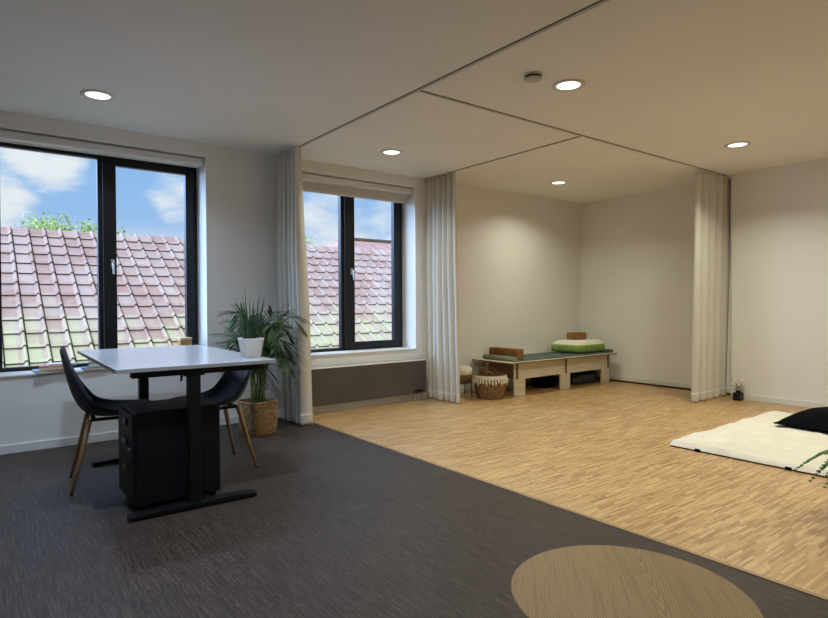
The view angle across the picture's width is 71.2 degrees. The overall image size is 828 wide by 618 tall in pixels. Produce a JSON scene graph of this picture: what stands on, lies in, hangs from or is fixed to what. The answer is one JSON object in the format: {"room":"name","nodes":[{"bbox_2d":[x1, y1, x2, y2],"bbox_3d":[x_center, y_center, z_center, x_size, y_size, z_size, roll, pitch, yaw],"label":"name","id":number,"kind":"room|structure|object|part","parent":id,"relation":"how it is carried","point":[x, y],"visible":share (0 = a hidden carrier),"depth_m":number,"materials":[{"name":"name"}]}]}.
{"room":"therapy room","nodes":[
{"label":"therapy room","id":0,"kind":"room"},
{"bbox_2d":[0,111,579,445],"bbox_3d":[-1.117,-0.223,6.009,8.740,2.555,0.340,-1,1,-37],"label":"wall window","id":1,"kind":"structure","parent":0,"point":[519,254],"depth_m":5.66,"materials":[{"name":"paint"}]},
{"bbox_2d":[0,142,197,377],"bbox_3d":[-2.596,-0.429,4.853,1.590,1.869,0.332,-1,1,-37],"label":"window","id":2,"kind":"structure","parent":1,"relation":"attached to","point":[106,166],"depth_m":4.95,"materials":[{"name":"black metal"}]},
{"bbox_2d":[32,369,63,373],"bbox_3d":[-2.851,0.481,4.528,0.210,0.022,0.160,-1,1,-43],"label":"book","id":3,"kind":"object","parent":2,"relation":"on","point":[36,371],"visible":0.7,"depth_m":4.46,"materials":[{"name":"white paper"}]},
{"bbox_2d":[39,365,63,370],"bbox_3d":[-2.821,0.456,4.538,0.200,0.028,0.150,-1,1,-36],"label":"book","id":4,"kind":"object","parent":3,"relation":"on","point":[41,367],"visible":0.71,"depth_m":4.47,"materials":[{"name":"paper"}]},
{"bbox_2d":[45,361,76,365],"bbox_3d":[-2.801,0.435,4.585,0.190,0.014,0.140,-1,1,-44],"label":"book","id":5,"kind":"object","parent":4,"relation":"on","point":[55,363],"visible":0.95,"depth_m":4.54,"materials":[{"name":"white paper"}]},
{"bbox_3d":[-2.573,0.496,4.840,1.590,0.018,0.272,-1,1,-37],"label":"sill","id":6,"kind":"part","parent":2,"relation":"part of","materials":[{"name":"white paint"}]},
{"bbox_2d":[81,366,104,370],"bbox_3d":[-2.603,0.479,4.705,0.170,0.020,0.120,-1,1,-40],"label":"book","id":7,"kind":"object","parent":2,"relation":"on","point":[86,367],"visible":0.71,"depth_m":4.65,"materials":[{"name":"paper"}]},
{"bbox_2d":[88,362,99,366],"bbox_3d":[-2.595,0.451,4.761,0.150,0.034,0.110,-1,1,-33],"label":"book","id":8,"kind":"object","parent":7,"relation":"on","point":[90,364],"visible":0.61,"depth_m":4.70,"materials":[{"name":"paper"}]},
{"bbox_3d":[-2.570,-0.360,4.942,0.028,0.130,0.056,-1,1,-37],"label":"handle","id":9,"kind":"part","parent":2,"relation":"part of","materials":[{"name":"metal"}]},
{"bbox_3d":[-2.362,-0.426,5.172,0.754,1.785,0.060,-1,1,-37],"label":"sash","id":10,"kind":"part","parent":2,"relation":"part of","materials":[{"name":"black metal"}]},
{"bbox_2d":[177,337,191,345],"bbox_3d":[-2.082,0.369,5.249,0.106,0.222,0.106,-1,1,-37],"label":"wooden box","id":11,"kind":"object","parent":2,"relation":"on","point":[180,340],"visible":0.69,"depth_m":5.21,"materials":[{"name":"brown wood"}]},
{"bbox_3d":[-2.082,0.268,5.247,0.106,0.021,0.106,-1,1,-37],"label":"lid","id":12,"kind":"part","parent":11,"relation":"part of","materials":[{"name":"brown wood"}]},
{"bbox_2d":[0,130,202,167],"bbox_3d":[-2.561,-1.322,4.790,1.578,0.082,0.105,-1,1,-37],"label":"roller blind","id":13,"kind":"object","parent":1,"relation":"attached to","point":[6,136],"visible":1,"depth_m":4.73,"materials":[{"name":"white fabric"}]},
{"bbox_2d":[0,410,280,454],"bbox_3d":[-2.844,1.048,4.472,4.100,0.068,0.014,-1,1,-37],"label":"baseboard","id":14,"kind":"structure","parent":1,"relation":"attached to","point":[68,441],"depth_m":4.52,"materials":[{"name":"white paint"}]},
{"bbox_2d":[302,173,412,203],"bbox_3d":[-0.663,-1.303,6.244,1.558,0.175,0.105,-1,1,-37],"label":"roller blind","id":15,"kind":"object","parent":1,"relation":"attached to","point":[311,183],"visible":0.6,"depth_m":6.27,"materials":[{"name":"white fabric"}]},
{"bbox_2d":[311,196,415,356],"bbox_3d":[-0.699,-0.457,6.306,1.570,1.869,0.332,-1,1,-37],"label":"window","id":16,"kind":"structure","parent":1,"relation":"attached to","point":[346,245],"depth_m":6.42,"materials":[{"name":"black metal"}]},
{"bbox_3d":[-0.677,-0.387,6.392,0.028,0.130,0.056,-1,1,-37],"label":"handle","id":17,"kind":"part","parent":16,"relation":"part of","materials":[{"name":"metal"}]},
{"bbox_3d":[-0.676,0.469,6.294,1.570,0.018,0.272,-1,1,-37],"label":"sill","id":18,"kind":"part","parent":16,"relation":"part of","materials":[{"name":"white paint"}]},
{"bbox_3d":[-0.476,-0.454,6.617,0.762,1.785,0.060,-1,1,-37],"label":"sash","id":19,"kind":"part","parent":16,"relation":"part of","materials":[{"name":"black metal"}]},
{"bbox_2d":[311,359,425,406],"bbox_3d":[-0.498,0.817,6.191,1.560,0.458,0.134,-1,1,-37],"label":"radiator","id":20,"kind":"object","parent":1,"relation":"attached to","point":[357,382],"visible":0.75,"depth_m":6.15,"materials":[{"name":"grey metal"}]},
{"bbox_2d":[312,375,558,412],"bbox_3d":[0.645,0.998,7.145,4.590,0.068,0.014,-1,1,-37],"label":"baseboard","id":21,"kind":"structure","parent":1,"relation":"attached to","point":[315,409],"depth_m":6.35,"materials":[{"name":"white paint"}]},
{"bbox_2d":[0,0,827,203],"bbox_3d":[1.029,-1.603,3.182,9.140,0.250,7.420,-1,1,-37],"label":"ceiling","id":22,"kind":"structure","parent":0,"point":[683,81],"depth_m":3.73,"materials":[{"name":"paint"}]},
{"bbox_2d":[80,89,115,100],"bbox_3d":[-2.171,-1.465,3.973,0.216,0.010,0.216,-1,1,-37],"label":"recessed light","id":23,"kind":"object","parent":22,"relation":"in","point":[97,95],"visible":1,"depth_m":3.97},
{"bbox_2d":[380,149,402,155],"bbox_3d":[-0.214,-1.494,5.521,0.216,0.010,0.216,-1,1,-37],"label":"recessed light","id":24,"kind":"object","parent":22,"relation":"in","point":[390,152],"visible":1,"depth_m":5.52,"materials":[{"name":"white plastic"}]},
{"bbox_2d":[300,0,609,147],"bbox_3d":[0.790,-1.471,2.912,0.033,0.006,6.880,-1,1,-37],"label":"track","id":25,"kind":"object","parent":22,"relation":"attached to","point":[600,2],"visible":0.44,"depth_m":3.45,"materials":[{"name":"metal"}]},
{"bbox_2d":[277,146,312,424],"bbox_3d":[-1.130,-0.213,5.450,0.217,2.527,0.503,-1,1,-37],"label":"curtain","id":26,"kind":"object","parent":25,"relation":"hanging from","point":[296,397],"visible":0.88,"depth_m":5.30,"materials":[{"name":"fabric"}]},
{"bbox_2d":[425,136,580,179],"bbox_3d":[0.793,-1.506,5.885,0.033,0.006,2.164,-1,1,-37],"label":"track","id":27,"kind":"object","parent":22,"relation":"attached to","point":[577,136],"visible":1,"depth_m":5.69,"materials":[{"name":"metal"}]},
{"bbox_2d":[427,172,459,402],"bbox_3d":[0.327,-0.234,6.528,0.129,2.527,0.560,-1,1,-37],"label":"curtain","id":28,"kind":"object","parent":27,"relation":"hanging from","point":[442,254],"visible":1,"depth_m":6.46,"materials":[{"name":"fabric"}]},
{"bbox_2d":[523,71,542,82],"bbox_3d":[0.754,-1.462,3.662,0.120,0.040,0.120,-1,1,-37],"label":"smoke detector","id":29,"kind":"object","parent":22,"relation":"attached to","point":[534,76],"visible":1,"depth_m":3.63,"materials":[{"name":"plastic"}]},
{"bbox_3d":[0.754,-1.477,3.662,0.120,0.010,0.120,-1,1,-37],"label":"plate","id":30,"kind":"part","parent":29,"relation":"part of","materials":[{"name":"plastic"}]},
{"bbox_2d":[549,181,567,184],"bbox_3d":[1.745,-1.522,6.979,0.216,0.010,0.216,-1,1,-37],"label":"recessed light","id":31,"kind":"object","parent":22,"relation":"in","point":[552,182],"visible":1,"depth_m":6.96,"materials":[{"name":"white plastic"}]},
{"bbox_2d":[552,79,584,91],"bbox_3d":[1.024,-1.481,3.835,0.216,0.010,0.216,-1,1,-37],"label":"recessed light","id":32,"kind":"object","parent":22,"relation":"in","point":[567,85],"visible":1,"depth_m":3.83,"materials":[{"name":"white plastic"}]},
{"bbox_2d":[418,90,727,175],"bbox_3d":[1.810,-1.504,5.281,4.469,0.006,0.033,-1,1,-37],"label":"track","id":33,"kind":"object","parent":22,"relation":"attached to","point":[421,91],"visible":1,"depth_m":4.76,"materials":[{"name":"metal"}]},
{"bbox_2d":[691,169,730,401],"bbox_3d":[3.361,-0.250,6.546,0.847,2.527,0.153,-1,1,-37],"label":"curtain","id":34,"kind":"object","parent":33,"relation":"hanging from","point":[711,253],"visible":1,"depth_m":6.46,"materials":[{"name":"fabric"}]},
{"bbox_2d":[724,141,750,147],"bbox_3d":[2.977,-1.509,5.321,0.216,0.010,0.216,-1,1,-37],"label":"recessed light","id":35,"kind":"object","parent":22,"relation":"in","point":[740,144],"visible":1,"depth_m":5.31,"materials":[{"name":"white plastic"}]},
{"bbox_2d":[0,379,827,617],"bbox_3d":[1.044,1.201,3.215,9.140,0.250,7.420,-1,1,-37],"label":"floor","id":36,"kind":"structure","parent":0,"point":[337,524],"depth_m":3.04,"materials":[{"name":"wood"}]},
{"bbox_2d":[59,346,151,495],"bbox_3d":[-1.921,0.659,3.668,0.552,0.860,0.451,-1,1,-31],"label":"dining chair","id":37,"kind":"object","parent":36,"relation":"on","point":[93,405],"visible":0.67,"depth_m":3.47,"materials":[{"name":"black plastic"}]},
{"bbox_3d":[-2.155,0.872,3.731,0.150,0.427,0.032,0,1,8],"label":"leg","id":38,"kind":"part","parent":37,"relation":"part of","materials":[{"name":"brown wood"}]},
{"bbox_3d":[-1.976,0.875,3.435,0.032,0.427,0.150,0,1,19],"label":"leg","id":39,"kind":"part","parent":37,"relation":"part of","materials":[{"name":"brown wood"}]},
{"bbox_3d":[-1.879,0.667,3.694,0.330,0.018,0.300,-1,1,-31],"label":"seat frame","id":40,"kind":"part","parent":37,"relation":"part of","materials":[{"name":"black metal"}]},
{"bbox_2d":[118,397,219,510],"bbox_3d":[-1.427,0.819,3.354,0.480,0.536,0.380,-1,1,-37],"label":"drawer pedestal","id":41,"kind":"object","parent":36,"relation":"on","point":[152,434],"visible":0.91,"depth_m":3.18,"materials":[{"name":"metal"}]},
{"bbox_3d":[-1.597,0.733,3.191,0.014,0.044,0.080,-1,1,-37],"label":"handle","id":42,"kind":"part","parent":41,"relation":"part of","materials":[{"name":"black metal"}]},
{"bbox_3d":[-1.598,0.621,3.190,0.014,0.044,0.080,-1,1,-37],"label":"handle","id":43,"kind":"part","parent":41,"relation":"part of","materials":[{"name":"black metal"}]},
{"bbox_3d":[-1.597,0.878,3.193,0.014,0.044,0.080,-1,1,-37],"label":"handle","id":44,"kind":"part","parent":41,"relation":"part of","materials":[{"name":"black metal"}]},
{"bbox_3d":[-1.601,0.627,3.219,0.018,0.117,0.364,-1,1,-37],"label":"drawer","id":45,"kind":"part","parent":41,"relation":"part of","materials":[{"name":"black metal"}]},
{"bbox_3d":[-1.600,0.749,3.221,0.018,0.138,0.364,-1,1,-37],"label":"drawer","id":46,"kind":"part","parent":41,"relation":"part of","materials":[{"name":"black metal"}]},
{"bbox_3d":[-1.599,0.933,3.223,0.018,0.215,0.364,-1,1,-37],"label":"drawer","id":47,"kind":"part","parent":41,"relation":"part of","materials":[{"name":"black metal"}]},
{"bbox_2d":[77,345,275,521],"bbox_3d":[-1.599,0.689,3.756,0.849,0.790,1.522,-1,1,-36],"label":"desk","id":48,"kind":"object","parent":36,"relation":"on","point":[190,361],"visible":0.94,"depth_m":3.18,"materials":[{"name":"grey laminate"}]},
{"bbox_3d":[-1.959,0.695,4.187,0.063,0.712,0.060,-1,1,-36],"label":"leg","id":49,"kind":"part","parent":48,"relation":"part of","materials":[{"name":"black metal"}]},
{"bbox_3d":[-1.204,0.703,3.165,0.063,0.712,0.060,-1,1,-36],"label":"leg","id":50,"kind":"part","parent":48,"relation":"part of","materials":[{"name":"black metal"}]},
{"bbox_2d":[236,287,265,357],"bbox_3d":[-0.999,0.081,3.520,0.198,0.425,0.178,-1,1,-37],"label":"potted plant","id":51,"kind":"object","parent":48,"relation":"on","point":[251,344],"visible":1,"depth_m":3.48,"materials":[{"name":"green plant"}]},
{"bbox_3d":[-0.993,0.235,3.524,0.140,0.117,0.140,-1,1,-37],"label":"pot","id":52,"kind":"part","parent":51,"relation":"part of","materials":[{"name":"white ceramic"}]},
{"bbox_2d":[170,347,257,467],"bbox_3d":[-1.381,0.652,3.967,0.552,0.860,0.451,-1,1,-37],"label":"dining chair","id":53,"kind":"object","parent":36,"relation":"on","point":[230,387],"visible":0.41,"depth_m":4.08,"materials":[{"name":"black plastic"}]},
{"bbox_3d":[-1.420,0.662,3.938,0.330,0.018,0.300,-1,1,-37],"label":"seat frame","id":54,"kind":"part","parent":53,"relation":"part of","materials":[{"name":"black metal"}]},
{"bbox_3d":[-1.350,0.862,4.211,0.032,0.427,0.150,0,1,13],"label":"leg","id":55,"kind":"part","parent":53,"relation":"part of","materials":[{"name":"brown wood"}]},
{"bbox_3d":[-1.139,0.865,3.936,0.150,0.427,0.032,0,1,2],"label":"leg","id":56,"kind":"part","parent":53,"relation":"part of","materials":[{"name":"brown wood"}]},
{"bbox_2d":[238,397,277,436],"bbox_3d":[-1.340,0.923,4.965,0.286,0.290,0.286,0,1,38],"label":"seagrass basket","id":57,"kind":"object","parent":36,"relation":"on","point":[260,418],"visible":0.87,"depth_m":4.85,"materials":[{"name":"brown wicker"}]},
{"bbox_2d":[210,302,310,402],"bbox_3d":[-1.280,0.399,4.911,0.833,0.929,0.844,0,1,3],"label":"potted palm","id":58,"kind":"object","parent":57,"relation":"in","point":[271,340],"visible":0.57,"depth_m":4.86,"materials":[{"name":"plant"}]},
{"bbox_3d":[-1.380,0.664,4.921,0.016,0.361,0.037,0,1,-6],"label":"stem","id":59,"kind":"part","parent":58,"relation":"part of","materials":[{"name":"green plant"}]},
{"bbox_3d":[-1.355,0.654,4.907,0.015,0.381,0.038,-1,1,-37],"label":"stem","id":60,"kind":"part","parent":58,"relation":"part of","materials":[{"name":"green plant"}]},
{"bbox_3d":[-1.327,0.644,4.905,0.019,0.401,0.037,-1,1,-37],"label":"stem","id":61,"kind":"part","parent":58,"relation":"part of","materials":[{"name":"green plant"}]},
{"bbox_3d":[-1.286,0.653,4.947,0.037,0.381,0.017,-1,1,-37],"label":"stem","id":62,"kind":"part","parent":58,"relation":"part of","materials":[{"name":"green plant"}]},
{"bbox_2d":[460,365,471,394],"bbox_3d":[0.553,0.856,6.858,0.280,0.360,0.280,-1,1,-37],"label":"stand","id":63,"kind":"object","parent":36,"relation":"on","point":[465,371],"visible":0.6,"depth_m":6.75,"materials":[{"name":"beige fabric"}]},
{"bbox_2d":[460,375,471,382],"bbox_3d":[0.554,0.808,6.856,0.263,0.115,0.263,-1,1,-37],"label":"basket bowl","id":64,"kind":"object","parent":63,"relation":"on","point":[463,378],"depth_m":6.74,"materials":[{"name":"brown wicker"}]},
{"bbox_2d":[472,367,507,399],"bbox_3d":[0.888,0.867,6.734,0.413,0.338,0.415,-1,1,-37],"label":"wicker basket","id":65,"kind":"object","parent":36,"relation":"on","point":[490,386],"visible":1,"depth_m":6.59,"materials":[{"name":"brown wicker"}]},
{"bbox_2d":[531,375,556,387],"bbox_3d":[1.726,0.927,7.630,0.341,0.186,0.266,-1,1,-37],"label":"bag","id":66,"kind":"object","parent":36,"relation":"on","point":[544,381],"visible":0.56,"depth_m":7.51,"materials":[{"name":"black fabric"}]},
{"bbox_2d":[472,352,616,395],"bbox_3d":[1.756,0.816,7.566,2.091,0.410,0.666,-1,1,-37],"label":"bench","id":67,"kind":"object","parent":36,"relation":"on","point":[517,371],"visible":0.63,"depth_m":7.22,"materials":[{"name":"brown wood"}]},
{"bbox_3d":[1.073,0.735,7.042,0.018,0.192,0.515,-1,1,-37],"label":"cross panel","id":68,"kind":"part","parent":67,"relation":"part of","materials":[{"name":"brown wood"}]},
{"bbox_2d":[483,349,612,361],"bbox_3d":[1.798,0.581,7.574,1.978,0.057,0.530,-1,1,-37],"label":"yoga mat","id":69,"kind":"object","parent":67,"relation":"on","point":[548,355],"visible":0.74,"depth_m":7.33,"materials":[{"name":"green rubber"}]},
{"bbox_2d":[489,347,503,355],"bbox_3d":[1.058,0.544,7.221,0.115,0.125,0.230,-1,1,-37],"label":"block","id":70,"kind":"object","parent":69,"relation":"on","point":[498,351],"visible":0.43,"depth_m":7.19,"materials":[{"name":"brown wood"}]},
{"bbox_2d":[503,348,523,359],"bbox_3d":[1.207,0.545,7.027,0.115,0.125,0.230,-1,1,-39],"label":"block","id":71,"kind":"object","parent":69,"relation":"on","point":[511,352],"visible":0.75,"depth_m":6.96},
{"bbox_2d":[551,339,604,352],"bbox_3d":[2.264,0.505,7.974,0.658,0.170,0.477,-1,1,-37],"label":"cushion","id":72,"kind":"object","parent":69,"relation":"on","point":[566,345],"visible":0.96,"depth_m":7.78,"materials":[{"name":"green fabric"}]},
{"bbox_2d":[567,332,586,339],"bbox_3d":[2.247,0.370,7.985,0.250,0.095,0.120,-1,1,-25],"label":"block","id":73,"kind":"object","parent":72,"relation":"on","point":[570,335],"visible":1,"depth_m":7.93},
{"bbox_3d":[1.937,0.826,7.416,1.905,0.392,0.018,-1,1,-37],"label":"panel","id":74,"kind":"part","parent":67,"relation":"part of","materials":[{"name":"brown wood"}]},
{"bbox_2d":[313,422,827,600],"bbox_3d":[0.895,1.078,3.012,0.024,0.004,6.880,-1,1,-37],"label":"trim","id":75,"kind":"structure","parent":36,"relation":"on","point":[497,485],"depth_m":2.84,"materials":[{"name":"brown wood"}]},
{"bbox_2d":[570,370,598,384],"bbox_3d":[2.253,0.916,7.967,0.607,0.195,0.381,-1,1,-37],"label":"bag","id":76,"kind":"object","parent":36,"relation":"on","point":[584,377],"visible":0.53,"depth_m":7.79,"materials":[{"name":"black fabric"}]},
{"bbox_2d":[511,545,763,617],"bbox_3d":[0.493,0.878,1.326,0.534,0.452,0.534,-1,1,-37],"label":"round side table","id":77,"kind":"object","parent":36,"relation":"on","point":[582,581],"visible":1,"depth_m":1.35,"materials":[{"name":"brown wood"}]},
{"bbox_2d":[732,378,743,400],"bbox_3d":[3.638,0.899,6.482,0.120,0.249,0.124,0,1,-12],"label":"flower vase","id":78,"kind":"object","parent":36,"relation":"on","point":[738,395],"visible":1,"depth_m":6.47,"materials":[{"name":"black ceramic"}]},
{"bbox_2d":[668,411,827,477],"bbox_3d":[3.149,1.019,4.480,1.923,0.062,1.415,-1,1,-37],"label":"futon","id":79,"kind":"object","parent":36,"relation":"on","point":[756,439],"visible":0.88,"depth_m":4.35,"materials":[{"name":"fabric"}]},
{"bbox_2d":[773,407,827,430],"bbox_3d":[3.677,0.896,4.688,0.770,0.146,1.099,-1,1,-37],"label":"pillow","id":80,"kind":"object","parent":79,"relation":"on","point":[816,418],"visible":1,"depth_m":4.76,"materials":[{"name":"black fabric"}]},
{"bbox_2d":[794,450,827,487],"bbox_3d":[2.293,0.852,2.719,0.752,0.447,0.737,0,1,5],"label":"potted fern","id":81,"kind":"object","parent":36,"relation":"on","point":[825,452],"visible":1,"depth_m":2.91,"materials":[{"name":"green plant"}]},
{"bbox_2d":[580,179,731,387],"bbox_3d":[3.113,-0.267,7.838,0.200,2.555,2.580,-1,1,-37],"label":"wall","id":82,"kind":"structure","parent":0,"point":[636,251],"depth_m":7.74,"materials":[{"name":"paint"}]},
{"bbox_2d":[597,373,730,392],"bbox_3d":[3.144,0.961,7.644,0.014,0.060,2.220,-1,1,-37],"label":"baseboard","id":83,"kind":"structure","parent":82,"relation":"attached to","point":[615,377],"depth_m":7.63,"materials":[{"name":"white paint"}]},
{"bbox_2d":[599,378,730,394],"bbox_3d":[3.140,1.002,7.642,0.021,0.022,2.220,-1,1,-37],"label":"trim","id":84,"kind":"structure","parent":82,"relation":"attached to","point":[599,378],"depth_m":7.62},
{"bbox_2d":[731,158,827,402],"bbox_3d":[5.213,-0.243,4.899,0.440,2.555,4.640,-1,1,-37],"label":"wall","id":85,"kind":"structure","parent":0,"point":[779,215],"depth_m":6.20,"materials":[{"name":"paint"}]},
{"bbox_2d":[731,392,827,407],"bbox_3d":[5.040,1.002,4.776,0.014,0.068,4.640,-1,1,-37],"label":"baseboard","id":86,"kind":"structure","parent":85,"relation":"attached to","point":[799,403],"depth_m":6.18,"materials":[{"name":"white paint"}]},
{"label":"outside","id":87,"kind":"structure","parent":0,"visible":0},
{"bbox_3d":[-18.105,4.040,40.155,100.000,0.200,74.280,-1,1,-37],"label":"ground","id":88,"kind":"structure","parent":87,"visible":0},
{"bbox_2d":[11,210,133,234],"bbox_3d":[-8.688,0.821,14.792,2.824,6.747,2.944,-1,1,-37],"label":"tree","id":89,"kind":"object","parent":88,"relation":"on","point":[88,225],"visible":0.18,"depth_m":14.33,"materials":[{"name":"green plant"}]},
{"bbox_2d":[1,225,391,367],"bbox_3d":[-2.376,1.402,12.172,15.000,5.573,8.604,-1,1,-37],"label":"tiled roof","id":90,"kind":"structure","parent":88,"relation":"on","point":[49,277],"depth_m":8.69,"materials":[{"name":"tile"}]},
{"bbox_2d":[325,238,390,250],"bbox_3d":[-0.185,0.756,21.884,11.817,6.610,8.442,-1,1,-37],"label":"roof","id":91,"kind":"structure","parent":88,"relation":"on","point":[360,243],"depth_m":20.41,"materials":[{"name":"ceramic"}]}
]}

